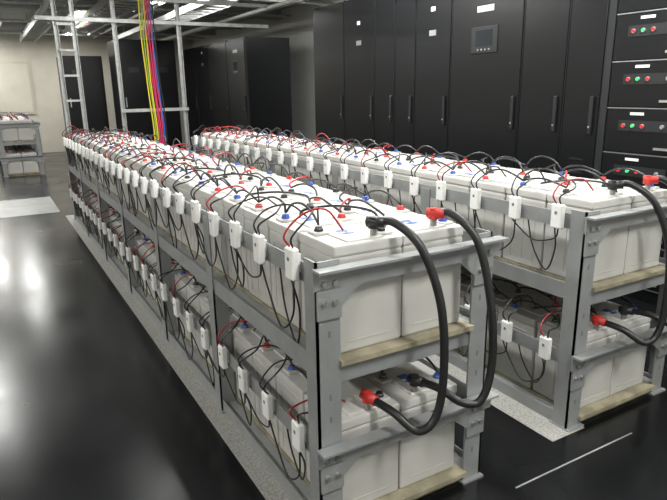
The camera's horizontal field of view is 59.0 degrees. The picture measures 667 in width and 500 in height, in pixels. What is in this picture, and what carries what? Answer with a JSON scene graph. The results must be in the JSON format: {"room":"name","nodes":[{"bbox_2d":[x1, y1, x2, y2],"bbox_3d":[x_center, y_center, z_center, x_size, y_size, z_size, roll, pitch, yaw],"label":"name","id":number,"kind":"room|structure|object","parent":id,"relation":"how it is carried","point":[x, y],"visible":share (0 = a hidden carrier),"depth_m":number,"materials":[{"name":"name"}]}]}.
{"room":"battery room","nodes":[
{"label":"battery room","id":0,"kind":"room"},
{"bbox_2d":[0,30,192,152],"bbox_3d":[-8.241,-3.973,14.979,9.700,3.050,0.100,-10,17,-29],"label":"wall","id":1,"kind":"structure","parent":0,"point":[41,55],"depth_m":15.42,"materials":[{"name":"beige paint"}]},
{"bbox_2d":[0,61,35,114],"bbox_3d":[-8.465,-4.034,14.739,1.700,1.300,0.050,-10,17,-29],"label":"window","id":2,"kind":"structure","parent":1,"relation":"in","point":[16,90],"depth_m":14.94,"materials":[{"name":"beige"}]},
{"bbox_2d":[0,0,314,25],"bbox_3d":[-3.328,-3.327,6.321,9.700,0.100,19.600,-10,17,-29],"label":"ceiling","id":3,"kind":"structure","parent":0,"point":[5,13],"depth_m":11.90,"materials":[{"name":"white"}]},
{"bbox_2d":[0,0,334,39],"bbox_3d":[-3.846,-3.663,8.611,8.100,0.240,14.900,-10,17,-29],"label":"ceiling","id":4,"kind":"structure","parent":0,"point":[280,3],"depth_m":10.84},
{"bbox_2d":[66,11,85,16],"bbox_3d":[-4.738,-4.415,10.927,0.300,0.179,1.240,-10,17,-29],"label":"ceiling lamp","id":5,"kind":"object","parent":4,"relation":"attached to","point":[76,13],"depth_m":10.72,"materials":[{"name":"white plastic"}]},
{"bbox_2d":[0,0,281,35],"bbox_3d":[-4.304,-3.630,7.987,9.700,0.160,12.300,-10,17,-29],"label":"ceiling beam","id":6,"kind":"structure","parent":4,"relation":"attached to","point":[20,26],"depth_m":11.74,"materials":[{"name":"grey metal"}]},
{"bbox_2d":[192,0,345,140],"bbox_3d":[0.936,-2.521,9.088,0.100,3.050,19.600,-10,17,-29],"label":"wall","id":7,"kind":"structure","parent":0,"point":[298,28],"depth_m":11.63,"materials":[{"name":"paint"}]},
{"bbox_2d":[0,145,666,499],"bbox_3d":[-3.277,-0.289,7.150,9.700,0.100,19.600,-10,17,-29],"label":"floor","id":8,"kind":"structure","parent":0,"point":[92,408],"depth_m":2.79,"materials":[{"name":"black rubber"}]},
{"bbox_2d":[0,112,45,176],"bbox_3d":[-6.670,-2.305,12.391,0.792,1.143,3.160,-10,17,-29],"label":"rack","id":9,"kind":"object","parent":8,"relation":"on","point":[35,144],"visible":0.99,"depth_m":11.17,"materials":[{"name":"grey metal"}]},
{"bbox_2d":[0,115,38,173],"bbox_3d":[-6.673,-2.288,12.393,0.537,1.006,2.996,-10,17,-29],"label":"bank","id":10,"kind":"object","parent":9,"relation":"in","point":[8,133],"visible":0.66,"depth_m":11.18,"materials":[{"name":"grey plastic"}]},
{"bbox_2d":[3,138,40,176],"bbox_3d":[-6.652,-2.072,12.442,0.560,0.664,3.055,-10,17,-29],"label":"shelf","id":11,"kind":"object","parent":9,"relation":"attached to","point":[6,160],"depth_m":11.19,"materials":[{"name":"grey metal"}]},
{"bbox_2d":[0,196,59,217],"bbox_3d":[-6.056,-0.297,7.156,4.900,0.004,1.400,-10,17,-29],"label":"trim","id":12,"kind":"structure","parent":8,"relation":"on","point":[41,205],"depth_m":8.09,"materials":[{"name":"tile"}]},
{"bbox_2d":[56,56,109,136],"bbox_3d":[-5.790,-3.288,13.738,0.850,2.300,0.935,-10,17,-29],"label":"tall cabinet","id":13,"kind":"object","parent":8,"relation":"on","point":[91,66],"visible":0.5,"depth_m":13.29,"materials":[{"name":"black metal"}]},
{"bbox_2d":[19,0,267,185],"bbox_3d":[-4.379,-3.093,11.514,3.000,3.050,8.959,-10,17,-29],"label":"ladder rack","id":14,"kind":"object","parent":8,"relation":"on","point":[103,13],"visible":0.8,"depth_m":7.86,"materials":[{"name":"metal"}]},
{"bbox_2d":[107,39,182,148],"bbox_3d":[-4.110,-3.235,12.966,1.200,2.550,0.935,-10,17,-29],"label":"tall cabinet","id":15,"kind":"object","parent":8,"relation":"on","point":[135,90],"visible":0.47,"depth_m":12.52,"materials":[{"name":"black metal"}]},
{"bbox_2d":[183,47,201,152],"bbox_3d":[-2.653,-3.084,12.704,0.854,2.350,0.898,-10,17,-29],"label":"tall cabinet","id":16,"kind":"object","parent":8,"relation":"on","point":[188,54],"visible":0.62,"depth_m":12.38,"materials":[{"name":"black metal"}]},
{"bbox_2d":[195,44,214,132],"bbox_3d":[-2.201,-2.886,11.951,0.854,2.350,0.898,-10,17,-29],"label":"tall cabinet","id":17,"kind":"object","parent":8,"relation":"on","point":[202,54],"visible":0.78,"depth_m":11.63,"materials":[{"name":"black metal"}]},
{"bbox_2d":[209,41,230,131],"bbox_3d":[-1.750,-2.688,11.198,0.854,2.350,0.898,-10,17,-29],"label":"tall cabinet","id":18,"kind":"object","parent":8,"relation":"on","point":[218,55],"visible":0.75,"depth_m":10.87,"materials":[{"name":"black metal"}]},
{"bbox_2d":[226,36,292,136],"bbox_3d":[-1.311,-2.496,10.465,0.854,2.350,0.848,-10,17,-29],"label":"tall cabinet","id":19,"kind":"object","parent":8,"relation":"on","point":[259,76],"visible":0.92,"depth_m":10.03,"materials":[{"name":"black metal"}]},
{"bbox_2d":[62,125,508,499],"bbox_3d":[-1.298,-0.281,4.636,0.792,1.144,6.537,-10,17,-29],"label":"rack","id":20,"kind":"object","parent":8,"relation":"on","point":[327,284],"visible":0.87,"depth_m":2.22,"materials":[{"name":"grey metal"}]},
{"bbox_2d":[72,131,462,499],"bbox_3d":[-1.327,-0.275,4.683,0.538,1.006,6.246,-10,17,-29],"label":"bank","id":21,"kind":"object","parent":20,"relation":"in","point":[385,309],"visible":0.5,"depth_m":2.25,"materials":[{"name":"grey plastic"}]},
{"bbox_2d":[66,215,583,499],"bbox_3d":[-0.912,0.283,4.714,1.435,0.002,7.500,-10,17,-29],"label":"plinth","id":22,"kind":"structure","parent":8,"relation":"on","point":[269,487],"depth_m":2.88,"materials":[{"name":"stone"}]},
{"bbox_2d":[313,1,345,144],"bbox_3d":[0.324,-1.872,7.791,0.934,2.500,0.778,-10,17,-29],"label":"tall cabinet","id":23,"kind":"object","parent":8,"relation":"on","point":[328,21],"visible":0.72,"depth_m":7.43,"materials":[{"name":"black metal"}]},
{"bbox_2d":[344,0,375,148],"bbox_3d":[0.685,-1.714,7.189,0.934,2.500,0.658,-10,17,-29],"label":"tall cabinet","id":24,"kind":"object","parent":8,"relation":"on","point":[359,15],"visible":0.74,"depth_m":6.84,"materials":[{"name":"black metal"}]},
{"bbox_2d":[375,0,395,151],"bbox_3d":[0.946,-1.599,6.753,0.934,2.500,0.378,-10,17,-29],"label":"tall cabinet","id":25,"kind":"object","parent":8,"relation":"on","point":[385,9],"visible":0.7,"depth_m":6.41,"materials":[{"name":"black metal"}]},
{"bbox_2d":[395,0,416,153],"bbox_3d":[1.129,-1.519,6.448,0.934,2.500,0.348,-10,17,-29],"label":"tall cabinet","id":26,"kind":"object","parent":8,"relation":"on","point":[406,10],"visible":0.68,"depth_m":6.12,"materials":[{"name":"black metal"}]},
{"bbox_2d":[190,125,666,432],"bbox_3d":[0.037,-0.362,4.852,0.792,1.144,5.537,-10,17,-29],"label":"rack","id":27,"kind":"object","parent":8,"relation":"on","point":[578,291],"visible":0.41,"depth_m":2.72,"materials":[{"name":"grey metal"}]},
{"bbox_2d":[201,130,666,407],"bbox_3d":[0.007,-0.356,4.899,0.538,1.006,5.246,-10,17,-29],"label":"bank","id":28,"kind":"object","parent":27,"relation":"in","point":[631,248],"visible":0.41,"depth_m":2.89,"materials":[{"name":"grey plastic"}]},
{"bbox_2d":[452,256,664,421],"bbox_3d":[0.028,-0.141,4.948,0.560,0.664,5.305,-10,17,-29],"label":"shelf","id":29,"kind":"object","parent":27,"relation":"attached to","point":[620,285],"depth_m":2.74,"materials":[{"name":"grey metal"}]},
{"bbox_2d":[415,0,452,158],"bbox_3d":[1.349,-1.422,6.080,0.934,2.500,0.528,-10,17,-29],"label":"tall cabinet","id":30,"kind":"object","parent":8,"relation":"on","point":[434,17],"visible":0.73,"depth_m":5.76,"materials":[{"name":"black metal"}]},
{"bbox_2d":[448,0,526,168],"bbox_3d":[1.699,-1.326,5.478,0.934,2.620,0.868,-10,17,-29],"label":"tall cabinet","id":31,"kind":"object","parent":8,"relation":"on","point":[488,35],"visible":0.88,"depth_m":5.16,"materials":[{"name":"black metal"}]},
{"bbox_2d":[516,0,572,173],"bbox_3d":[2.029,-1.125,4.946,0.934,2.500,0.438,-10,17,-29],"label":"tall cabinet","id":32,"kind":"object","parent":8,"relation":"on","point":[547,22],"visible":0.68,"depth_m":4.64,"materials":[{"name":"black metal"}]},
{"bbox_2d":[515,433,631,488],"bbox_3d":[1.016,0.867,2.453,0.720,0.003,0.006,-10,17,-29],"label":"trim","id":33,"kind":"structure","parent":8,"relation":"on","point":[516,487],"depth_m":2.43,"materials":[{"name":"paint"}]},
{"bbox_2d":[558,0,610,178],"bbox_3d":[2.220,-1.040,4.626,0.934,2.500,0.323,-10,17,-29],"label":"tall cabinet","id":34,"kind":"object","parent":8,"relation":"on","point":[590,18],"visible":0.35,"depth_m":4.33,"materials":[{"name":"black metal"}]},
{"bbox_2d":[593,0,666,305],"bbox_3d":[2.546,-0.954,4.059,0.940,2.620,0.980,-10,17,-29],"label":"tall cabinet","id":35,"kind":"object","parent":8,"relation":"on","point":[632,128],"visible":0.53,"depth_m":4.01,"materials":[{"name":"black metal"}]}
]}

